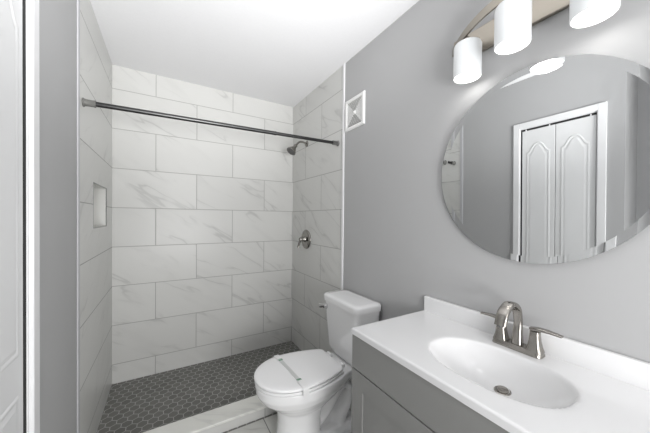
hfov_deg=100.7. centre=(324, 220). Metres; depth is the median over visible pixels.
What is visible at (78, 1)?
trim
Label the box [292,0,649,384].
wall
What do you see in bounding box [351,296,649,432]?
sink
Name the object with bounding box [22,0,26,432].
trim
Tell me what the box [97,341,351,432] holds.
floor
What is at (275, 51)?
ceiling
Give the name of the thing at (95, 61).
wall
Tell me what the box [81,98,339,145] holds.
shower rod
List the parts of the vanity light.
lamp shade, bowed arm, plate, lamp shade, lamp shade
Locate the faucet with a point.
(533, 348)
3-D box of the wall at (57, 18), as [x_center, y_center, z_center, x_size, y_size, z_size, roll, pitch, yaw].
[-0.262,0.073,-0.505,0.525,2.464,3.995,0,1,-31]
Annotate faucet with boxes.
[480,301,563,358]
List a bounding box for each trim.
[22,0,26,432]
[26,0,28,432]
[28,0,39,432]
[77,0,79,432]
[93,182,106,227]
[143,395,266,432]
[341,63,344,289]
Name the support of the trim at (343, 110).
attached to the wall at (403, 245)
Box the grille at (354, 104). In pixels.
[348,96,361,126]
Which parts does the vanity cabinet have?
recessed panel, door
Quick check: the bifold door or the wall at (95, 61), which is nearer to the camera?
the bifold door
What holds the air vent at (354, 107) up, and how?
in the wall at (403, 245)
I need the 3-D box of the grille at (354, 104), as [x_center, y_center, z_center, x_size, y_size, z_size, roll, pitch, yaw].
[0.208,-0.768,1.909,0.006,0.175,0.175,0,1,-31]
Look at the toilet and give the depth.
1.59 m
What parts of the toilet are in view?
seat lid, seat, bowl, tank, tank lid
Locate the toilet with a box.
[254,290,380,432]
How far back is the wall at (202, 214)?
2.37 m
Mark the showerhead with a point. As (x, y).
(291, 150)
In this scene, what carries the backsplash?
attached to the wall at (403, 245)
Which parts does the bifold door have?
raised panel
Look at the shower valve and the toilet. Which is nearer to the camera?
the toilet
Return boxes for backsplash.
[424,296,649,390]
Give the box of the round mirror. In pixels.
[442,54,649,263]
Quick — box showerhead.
[287,141,307,154]
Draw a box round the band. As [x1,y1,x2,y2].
[273,355,308,396]
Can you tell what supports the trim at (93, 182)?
attached to the wall at (95, 61)
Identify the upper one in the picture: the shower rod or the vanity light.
the vanity light
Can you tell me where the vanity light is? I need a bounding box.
[452,0,620,83]
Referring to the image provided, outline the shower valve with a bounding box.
[297,230,310,248]
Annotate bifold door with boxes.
[0,0,22,432]
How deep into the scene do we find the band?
1.47 m
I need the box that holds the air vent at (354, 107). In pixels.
[345,90,364,131]
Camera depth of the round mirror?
0.92 m
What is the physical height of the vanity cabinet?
0.814 m
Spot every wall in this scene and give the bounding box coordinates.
[39,0,76,432]
[80,0,111,432]
[112,65,293,383]
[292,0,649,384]
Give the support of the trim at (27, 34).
attached to the wall at (57, 18)
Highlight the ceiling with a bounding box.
[90,0,418,106]
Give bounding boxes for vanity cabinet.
[351,334,509,432]
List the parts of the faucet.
lever, handle, spout, handle, lever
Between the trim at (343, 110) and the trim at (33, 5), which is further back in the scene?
the trim at (343, 110)

